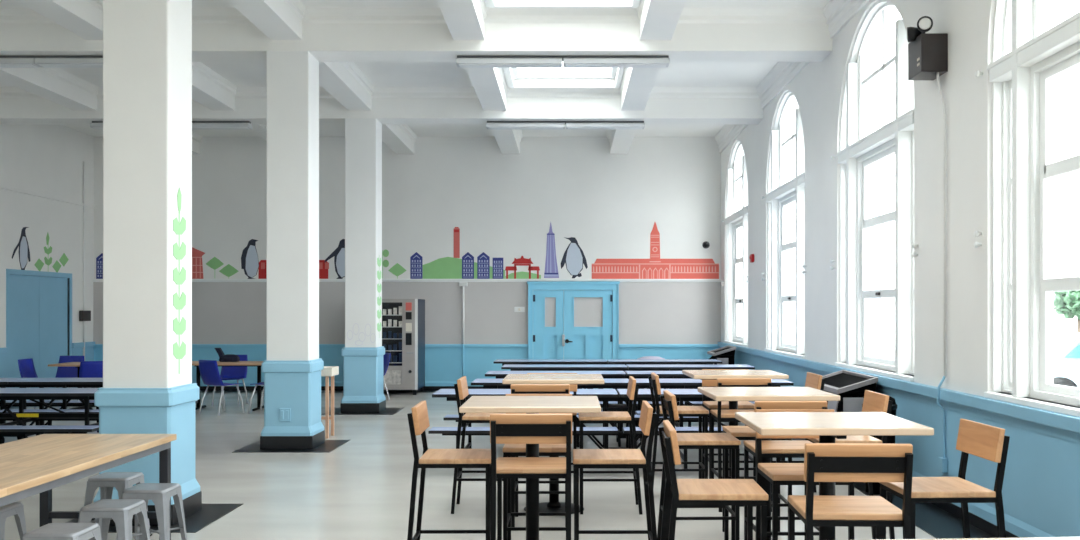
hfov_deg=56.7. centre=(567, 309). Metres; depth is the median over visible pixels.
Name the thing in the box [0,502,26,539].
metal stool
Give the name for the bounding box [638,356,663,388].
barrel
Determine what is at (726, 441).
bar chair
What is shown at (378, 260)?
mural
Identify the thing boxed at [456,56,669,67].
ceiling light
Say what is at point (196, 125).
ceiling light
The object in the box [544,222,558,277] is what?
mural
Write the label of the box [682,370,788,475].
bar table
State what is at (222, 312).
wall panel
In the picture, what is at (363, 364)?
column
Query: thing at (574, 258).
mural
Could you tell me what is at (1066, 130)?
window panes
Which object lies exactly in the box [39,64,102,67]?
diffuser
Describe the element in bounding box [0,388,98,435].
table
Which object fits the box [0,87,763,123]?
beam
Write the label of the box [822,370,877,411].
cart
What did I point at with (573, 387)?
bar chair
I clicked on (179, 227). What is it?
mural
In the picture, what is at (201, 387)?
baseboard
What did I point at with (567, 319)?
door
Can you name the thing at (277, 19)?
beam
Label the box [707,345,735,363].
cart
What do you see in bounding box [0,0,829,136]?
ceiling
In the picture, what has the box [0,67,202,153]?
beam
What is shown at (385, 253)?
mural
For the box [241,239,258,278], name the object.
mural
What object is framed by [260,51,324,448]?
column
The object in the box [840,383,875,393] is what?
hood
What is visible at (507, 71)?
window
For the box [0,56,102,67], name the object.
ceiling light
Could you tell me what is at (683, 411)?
bar chair
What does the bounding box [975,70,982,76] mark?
cleat
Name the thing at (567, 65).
diffuser
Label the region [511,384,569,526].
bar chair
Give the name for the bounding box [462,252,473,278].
mural
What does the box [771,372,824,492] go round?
bar chair
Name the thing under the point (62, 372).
chair
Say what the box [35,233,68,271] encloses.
mural
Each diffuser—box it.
[0,64,37,67]
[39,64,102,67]
[192,127,249,129]
[459,64,559,67]
[488,127,562,129]
[566,64,666,67]
[568,127,642,129]
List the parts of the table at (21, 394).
rail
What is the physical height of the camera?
0.140 m
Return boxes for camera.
[702,241,709,248]
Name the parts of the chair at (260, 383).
leg, leg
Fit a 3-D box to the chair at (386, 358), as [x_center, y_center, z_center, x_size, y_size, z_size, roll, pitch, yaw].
[-3.388,1.161,17.372,0.539,0.823,0.452,0,0,-34]
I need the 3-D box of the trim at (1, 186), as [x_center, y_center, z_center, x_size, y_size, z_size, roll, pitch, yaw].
[-9.232,-2.005,5.750,0.035,0.050,27.500,0,0,0]
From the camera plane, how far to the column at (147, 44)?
7.31 m
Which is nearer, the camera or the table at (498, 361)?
the table at (498, 361)
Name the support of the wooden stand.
on the floor
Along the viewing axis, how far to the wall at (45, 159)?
17.87 m
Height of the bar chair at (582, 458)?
1.036 m
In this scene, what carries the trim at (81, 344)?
attached to the wall at (45, 159)
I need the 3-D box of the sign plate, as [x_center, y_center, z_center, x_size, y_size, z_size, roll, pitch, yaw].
[-0.946,-0.010,19.477,0.200,0.100,0.022,0,0,0]
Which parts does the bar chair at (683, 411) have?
leg, leg, backrest, seat frame, seat, leg, leg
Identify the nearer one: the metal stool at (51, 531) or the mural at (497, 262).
the metal stool at (51, 531)
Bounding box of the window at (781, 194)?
[764,90,804,358]
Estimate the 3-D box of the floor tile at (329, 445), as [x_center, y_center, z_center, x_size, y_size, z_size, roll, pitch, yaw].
[-3.165,1.569,11.540,1.080,0.005,1.040,0,0,0]
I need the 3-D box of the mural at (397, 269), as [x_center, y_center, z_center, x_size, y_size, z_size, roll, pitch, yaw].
[-3.327,-0.764,19.498,0.359,0.304,0.004,0,0,0]
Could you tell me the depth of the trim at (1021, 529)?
6.71 m
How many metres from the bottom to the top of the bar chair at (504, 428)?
1.036 m
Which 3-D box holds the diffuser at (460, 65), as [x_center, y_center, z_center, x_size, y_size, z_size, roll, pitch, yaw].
[-0.674,-2.812,11.520,1.152,0.008,0.140,0,0,0]
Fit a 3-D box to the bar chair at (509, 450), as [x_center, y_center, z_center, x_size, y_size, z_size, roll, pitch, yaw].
[-0.185,1.053,6.199,0.424,1.036,0.488,0,0,0]
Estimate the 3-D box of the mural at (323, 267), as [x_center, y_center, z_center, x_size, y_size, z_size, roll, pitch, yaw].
[-5.348,-0.792,19.499,1.375,0.367,0.001,0,0,0]
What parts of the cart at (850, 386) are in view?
panel, lid frame, panel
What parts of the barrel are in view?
barrel lid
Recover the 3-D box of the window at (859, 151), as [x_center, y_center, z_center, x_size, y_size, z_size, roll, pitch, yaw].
[3.065,-1.194,9.840,0.230,3.629,2.460,0,0,0]
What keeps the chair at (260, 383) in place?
on the floor
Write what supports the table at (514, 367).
on the floor
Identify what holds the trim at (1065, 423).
attached to the wall at (818, 88)
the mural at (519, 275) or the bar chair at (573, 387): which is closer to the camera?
the bar chair at (573, 387)
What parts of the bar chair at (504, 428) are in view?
leg, leg, seat, seat frame, backrest, leg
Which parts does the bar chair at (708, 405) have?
leg, leg, backrest, seat, leg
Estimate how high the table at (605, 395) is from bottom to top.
0.748 m
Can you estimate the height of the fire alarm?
0.130 m
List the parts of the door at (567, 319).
handle plate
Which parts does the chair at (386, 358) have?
leg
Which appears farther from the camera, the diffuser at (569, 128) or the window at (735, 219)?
the window at (735, 219)
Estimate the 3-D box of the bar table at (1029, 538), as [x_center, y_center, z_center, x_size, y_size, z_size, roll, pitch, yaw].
[0.830,1.048,1.945,0.770,1.045,0.710,0,0,-3]
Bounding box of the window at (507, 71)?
[503,67,624,87]
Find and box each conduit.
[79,161,90,358]
[459,282,466,376]
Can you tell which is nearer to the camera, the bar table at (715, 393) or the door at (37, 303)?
the bar table at (715, 393)
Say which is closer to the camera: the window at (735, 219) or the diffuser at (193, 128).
the diffuser at (193, 128)
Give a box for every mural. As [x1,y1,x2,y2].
[12,227,29,269]
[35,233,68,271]
[96,253,102,278]
[173,188,185,373]
[192,247,204,278]
[206,257,222,269]
[219,264,237,278]
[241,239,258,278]
[258,260,328,278]
[324,239,344,278]
[347,323,375,345]
[377,257,380,331]
[382,250,388,277]
[388,263,406,278]
[410,252,421,278]
[423,257,504,278]
[454,227,459,257]
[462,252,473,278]
[477,252,489,278]
[493,258,502,278]
[505,256,539,278]
[505,272,540,278]
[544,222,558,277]
[561,237,587,277]
[592,222,718,278]
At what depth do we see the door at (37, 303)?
17.53 m
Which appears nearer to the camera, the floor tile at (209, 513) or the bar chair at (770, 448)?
the bar chair at (770, 448)
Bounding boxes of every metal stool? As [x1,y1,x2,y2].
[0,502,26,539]
[22,523,101,539]
[78,499,149,539]
[84,472,151,535]
[116,483,186,539]
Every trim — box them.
[0,185,94,207]
[0,342,94,353]
[93,279,720,281]
[94,344,719,385]
[718,342,1079,435]
[912,471,1054,537]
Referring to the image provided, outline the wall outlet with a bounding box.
[279,408,290,421]
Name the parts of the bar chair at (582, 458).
leg, leg, seat, seat frame, leg, backrest, leg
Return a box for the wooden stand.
[321,366,338,438]
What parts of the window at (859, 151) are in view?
sill, sash, vent sash, sash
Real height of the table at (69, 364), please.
0.742 m
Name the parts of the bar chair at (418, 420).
leg, backrest, leg, seat frame, seat, leg, leg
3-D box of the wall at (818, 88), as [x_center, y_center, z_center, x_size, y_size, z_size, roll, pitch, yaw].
[3.155,-1.130,5.750,0.350,5.400,28.100,0,0,0]
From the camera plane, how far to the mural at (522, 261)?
19.50 m
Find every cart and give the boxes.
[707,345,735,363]
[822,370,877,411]
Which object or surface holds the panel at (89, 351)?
attached to the wall at (45, 159)
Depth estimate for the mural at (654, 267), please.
19.50 m
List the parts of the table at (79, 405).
frame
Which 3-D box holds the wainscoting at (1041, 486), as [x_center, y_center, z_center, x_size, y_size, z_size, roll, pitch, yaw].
[2.969,1.093,5.750,0.022,0.785,27.500,0,0,0]
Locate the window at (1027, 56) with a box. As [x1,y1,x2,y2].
[984,0,1079,416]
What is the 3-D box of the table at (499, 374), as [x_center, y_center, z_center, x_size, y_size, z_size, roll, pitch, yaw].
[0.760,1.196,13.220,3.668,0.748,1.408,0,0,0]
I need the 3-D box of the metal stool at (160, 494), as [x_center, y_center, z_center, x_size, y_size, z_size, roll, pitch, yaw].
[-2.640,1.345,6.345,0.352,0.450,0.352,0,0,0]
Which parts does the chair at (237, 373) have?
leg, leg, leg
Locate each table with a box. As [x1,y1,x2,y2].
[0,378,197,443]
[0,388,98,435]
[0,434,176,539]
[48,362,79,387]
[192,361,263,410]
[428,389,784,471]
[459,396,600,539]
[471,379,793,446]
[485,371,693,426]
[493,359,721,388]
[501,364,754,410]
[502,374,604,513]
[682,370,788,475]
[698,387,839,539]
[735,412,933,539]
[887,537,1079,539]
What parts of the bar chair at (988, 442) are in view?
leg, leg, seat, seat frame, leg, backrest, leg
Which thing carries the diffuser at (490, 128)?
attached to the ceiling light at (491, 125)
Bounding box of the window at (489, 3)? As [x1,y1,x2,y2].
[484,0,639,7]
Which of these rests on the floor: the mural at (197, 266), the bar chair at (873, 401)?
the bar chair at (873, 401)
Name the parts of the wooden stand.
leg, leg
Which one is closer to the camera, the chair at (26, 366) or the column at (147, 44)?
the column at (147, 44)
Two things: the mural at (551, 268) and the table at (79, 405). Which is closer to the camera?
the table at (79, 405)
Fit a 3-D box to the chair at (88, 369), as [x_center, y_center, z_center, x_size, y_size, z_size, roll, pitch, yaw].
[-7.061,1.161,14.916,0.452,0.823,0.539,0,0,-29]
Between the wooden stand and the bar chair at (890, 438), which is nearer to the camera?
the bar chair at (890, 438)
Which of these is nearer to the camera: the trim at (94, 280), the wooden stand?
the wooden stand
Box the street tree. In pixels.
[1053,290,1079,331]
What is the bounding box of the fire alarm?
[749,254,753,262]
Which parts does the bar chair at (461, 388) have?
leg, leg, backrest, seat frame, seat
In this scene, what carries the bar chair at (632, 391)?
on the floor
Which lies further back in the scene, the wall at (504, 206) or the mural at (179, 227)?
the wall at (504, 206)
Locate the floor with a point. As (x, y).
(360, 489)
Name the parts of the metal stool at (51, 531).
leg, leg, leg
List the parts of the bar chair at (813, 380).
backrest, leg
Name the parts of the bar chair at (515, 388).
leg, leg, backrest, leg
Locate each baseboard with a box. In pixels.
[95,386,695,389]
[932,503,1019,537]
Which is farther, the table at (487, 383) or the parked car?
the parked car
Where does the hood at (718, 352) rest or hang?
attached to the cart at (726, 354)
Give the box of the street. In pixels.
[789,338,894,359]
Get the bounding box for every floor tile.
[65,504,242,532]
[233,440,349,451]
[321,408,402,414]
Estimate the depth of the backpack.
15.89 m
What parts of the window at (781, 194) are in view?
sill, sash, vent sash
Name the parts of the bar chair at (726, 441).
leg, leg, backrest, seat frame, seat, leg, leg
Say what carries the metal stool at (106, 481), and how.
on the floor
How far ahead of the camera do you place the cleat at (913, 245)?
8.51 m
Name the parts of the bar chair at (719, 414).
leg, leg, seat frame, seat, backrest, leg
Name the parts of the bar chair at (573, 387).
backrest, leg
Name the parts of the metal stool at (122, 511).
leg, leg, seat, leg, leg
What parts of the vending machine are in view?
picture panel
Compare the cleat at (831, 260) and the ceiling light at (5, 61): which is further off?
the ceiling light at (5, 61)
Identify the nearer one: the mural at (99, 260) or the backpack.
the backpack
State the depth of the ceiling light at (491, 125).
15.42 m
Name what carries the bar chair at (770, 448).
on the floor
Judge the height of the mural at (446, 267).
0.429 m
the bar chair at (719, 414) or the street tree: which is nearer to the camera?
the bar chair at (719, 414)
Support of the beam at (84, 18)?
attached to the ceiling
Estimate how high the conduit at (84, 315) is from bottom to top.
4.300 m
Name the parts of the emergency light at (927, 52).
painted cord, power cord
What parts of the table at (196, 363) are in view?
rail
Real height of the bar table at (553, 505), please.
1.045 m
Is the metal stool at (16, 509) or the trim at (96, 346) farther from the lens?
the trim at (96, 346)
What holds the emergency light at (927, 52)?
attached to the wall at (818, 88)
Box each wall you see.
[0,124,93,387]
[94,137,720,278]
[721,0,995,396]
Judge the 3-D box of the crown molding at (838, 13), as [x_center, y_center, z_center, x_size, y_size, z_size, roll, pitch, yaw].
[2.920,-3.220,5.750,0.120,0.320,27.500,0,0,0]
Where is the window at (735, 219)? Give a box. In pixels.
[723,140,747,346]
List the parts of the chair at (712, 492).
leg, leg, backrest, seat frame, seat, leg, leg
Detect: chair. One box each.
[18,358,58,408]
[47,356,84,407]
[79,361,102,377]
[198,360,243,414]
[211,355,247,405]
[248,382,263,413]
[383,353,389,400]
[407,400,490,539]
[451,376,505,513]
[490,414,571,539]
[503,394,571,539]
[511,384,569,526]
[527,373,576,502]
[573,401,656,539]
[579,376,642,514]
[648,372,708,487]
[657,390,740,539]
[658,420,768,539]
[702,369,755,481]
[710,378,771,511]
[744,401,827,539]
[755,409,853,539]
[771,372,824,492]
[788,443,912,539]
[805,390,894,539]
[862,394,896,493]
[879,418,1009,539]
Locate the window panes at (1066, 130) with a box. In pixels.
[789,117,1079,350]
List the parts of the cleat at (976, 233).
knob, knob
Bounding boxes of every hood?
[716,350,734,355]
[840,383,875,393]
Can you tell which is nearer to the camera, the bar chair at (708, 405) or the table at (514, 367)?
the bar chair at (708, 405)
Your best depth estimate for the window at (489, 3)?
10.90 m
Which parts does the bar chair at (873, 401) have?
seat, leg, backrest, leg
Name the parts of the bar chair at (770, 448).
leg, leg, seat frame, seat, backrest, leg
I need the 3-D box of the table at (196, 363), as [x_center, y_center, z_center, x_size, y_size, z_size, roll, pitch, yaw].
[-5.360,1.196,15.800,1.560,0.742,0.760,0,0,0]
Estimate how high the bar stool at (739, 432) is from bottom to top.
0.750 m
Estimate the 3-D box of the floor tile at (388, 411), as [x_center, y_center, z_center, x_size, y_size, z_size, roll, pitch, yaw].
[-3.165,1.569,15.510,1.080,0.005,1.040,0,0,0]
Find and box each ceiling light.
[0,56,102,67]
[90,121,251,129]
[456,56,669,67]
[486,121,644,129]
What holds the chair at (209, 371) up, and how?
on the floor
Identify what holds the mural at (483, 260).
attached to the wall at (504, 206)
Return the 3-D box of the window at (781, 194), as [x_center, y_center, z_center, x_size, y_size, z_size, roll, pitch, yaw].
[3.065,-1.194,13.810,0.230,3.629,2.460,0,0,0]
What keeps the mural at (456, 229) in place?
attached to the wall at (504, 206)
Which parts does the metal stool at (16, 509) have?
leg, seat, leg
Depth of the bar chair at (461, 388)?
7.70 m
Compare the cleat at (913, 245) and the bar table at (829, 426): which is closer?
the bar table at (829, 426)
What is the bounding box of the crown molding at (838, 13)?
[715,0,868,152]
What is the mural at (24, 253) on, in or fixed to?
attached to the wall at (45, 159)
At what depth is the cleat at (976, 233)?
7.20 m
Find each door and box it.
[6,269,71,387]
[527,281,619,388]
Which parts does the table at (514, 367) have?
frame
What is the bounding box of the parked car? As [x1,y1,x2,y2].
[1053,332,1079,387]
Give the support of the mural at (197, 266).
attached to the wall at (504, 206)
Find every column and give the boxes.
[92,0,201,525]
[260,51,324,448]
[340,119,385,412]
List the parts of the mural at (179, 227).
stem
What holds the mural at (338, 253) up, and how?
attached to the wall at (504, 206)
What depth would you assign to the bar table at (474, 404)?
5.73 m
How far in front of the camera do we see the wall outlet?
11.25 m
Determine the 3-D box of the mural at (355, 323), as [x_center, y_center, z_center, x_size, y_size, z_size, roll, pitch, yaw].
[-3.151,0.374,15.249,0.445,0.351,0.001,0,0,0]
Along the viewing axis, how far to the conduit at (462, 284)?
19.43 m
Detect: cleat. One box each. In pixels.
[830,259,834,269]
[911,243,917,257]
[974,231,981,247]
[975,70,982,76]
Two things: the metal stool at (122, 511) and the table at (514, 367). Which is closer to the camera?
the metal stool at (122, 511)
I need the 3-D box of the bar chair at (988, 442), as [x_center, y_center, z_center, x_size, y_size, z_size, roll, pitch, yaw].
[1.772,1.053,4.716,0.488,1.036,0.424,0,0,-2]
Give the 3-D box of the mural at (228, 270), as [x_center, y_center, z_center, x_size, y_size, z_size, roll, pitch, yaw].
[-6.614,-0.755,19.498,0.390,0.285,0.004,0,0,0]
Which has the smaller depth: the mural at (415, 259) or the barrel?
the barrel
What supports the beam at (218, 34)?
attached to the ceiling
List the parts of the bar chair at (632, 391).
leg, seat, seat frame, backrest, leg, leg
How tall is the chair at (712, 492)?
1.036 m
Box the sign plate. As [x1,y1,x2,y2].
[514,307,524,311]
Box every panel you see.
[0,343,93,387]
[93,282,720,343]
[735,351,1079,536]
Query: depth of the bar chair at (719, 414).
7.82 m
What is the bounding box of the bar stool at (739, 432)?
[722,426,791,539]
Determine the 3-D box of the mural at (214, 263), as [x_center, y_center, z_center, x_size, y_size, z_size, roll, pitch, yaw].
[-6.887,-0.827,19.498,0.359,0.425,0.004,0,0,0]
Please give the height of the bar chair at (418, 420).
1.036 m
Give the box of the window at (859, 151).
[835,0,913,381]
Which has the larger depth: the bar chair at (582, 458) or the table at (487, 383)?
the table at (487, 383)
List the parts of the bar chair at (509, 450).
leg, leg, seat, seat frame, backrest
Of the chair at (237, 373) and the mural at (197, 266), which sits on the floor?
the chair at (237, 373)
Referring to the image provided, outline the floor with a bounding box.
[4,390,995,539]
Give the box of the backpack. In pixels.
[215,348,239,361]
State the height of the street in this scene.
0.250 m
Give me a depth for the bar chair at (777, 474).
5.17 m
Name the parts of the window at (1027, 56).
sash, sill, sash, vent sash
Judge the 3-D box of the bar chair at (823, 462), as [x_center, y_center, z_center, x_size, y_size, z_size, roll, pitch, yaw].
[1.169,1.053,4.181,0.424,1.036,0.488,0,0,2]
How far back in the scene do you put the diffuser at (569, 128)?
15.47 m
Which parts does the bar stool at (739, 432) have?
leg, leg, seat, seat frame, leg, leg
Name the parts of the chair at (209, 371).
leg, leg, leg, leg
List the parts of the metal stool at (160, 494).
leg, leg, seat, leg, leg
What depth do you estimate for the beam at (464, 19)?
12.85 m
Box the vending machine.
[382,299,424,394]
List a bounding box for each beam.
[0,8,831,61]
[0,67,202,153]
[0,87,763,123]
[16,0,265,139]
[227,0,417,153]
[437,0,522,153]
[606,0,685,153]
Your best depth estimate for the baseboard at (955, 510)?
7.21 m
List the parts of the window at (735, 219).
frame, sill, sash, vent sash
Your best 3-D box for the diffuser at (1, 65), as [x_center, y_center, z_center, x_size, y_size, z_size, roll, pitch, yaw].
[-6.714,-2.812,11.520,1.152,0.008,0.140,0,0,0]
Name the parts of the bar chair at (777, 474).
leg, leg, seat, backrest, seat frame, leg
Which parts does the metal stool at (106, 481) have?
leg, leg, seat, leg, leg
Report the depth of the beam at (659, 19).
12.85 m
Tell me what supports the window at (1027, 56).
in the wall at (818, 88)
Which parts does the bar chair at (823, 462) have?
leg, leg, seat, seat frame, backrest, leg, leg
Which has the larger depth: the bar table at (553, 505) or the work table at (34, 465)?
the bar table at (553, 505)
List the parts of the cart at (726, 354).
lid frame, panel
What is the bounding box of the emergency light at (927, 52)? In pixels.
[906,16,947,472]

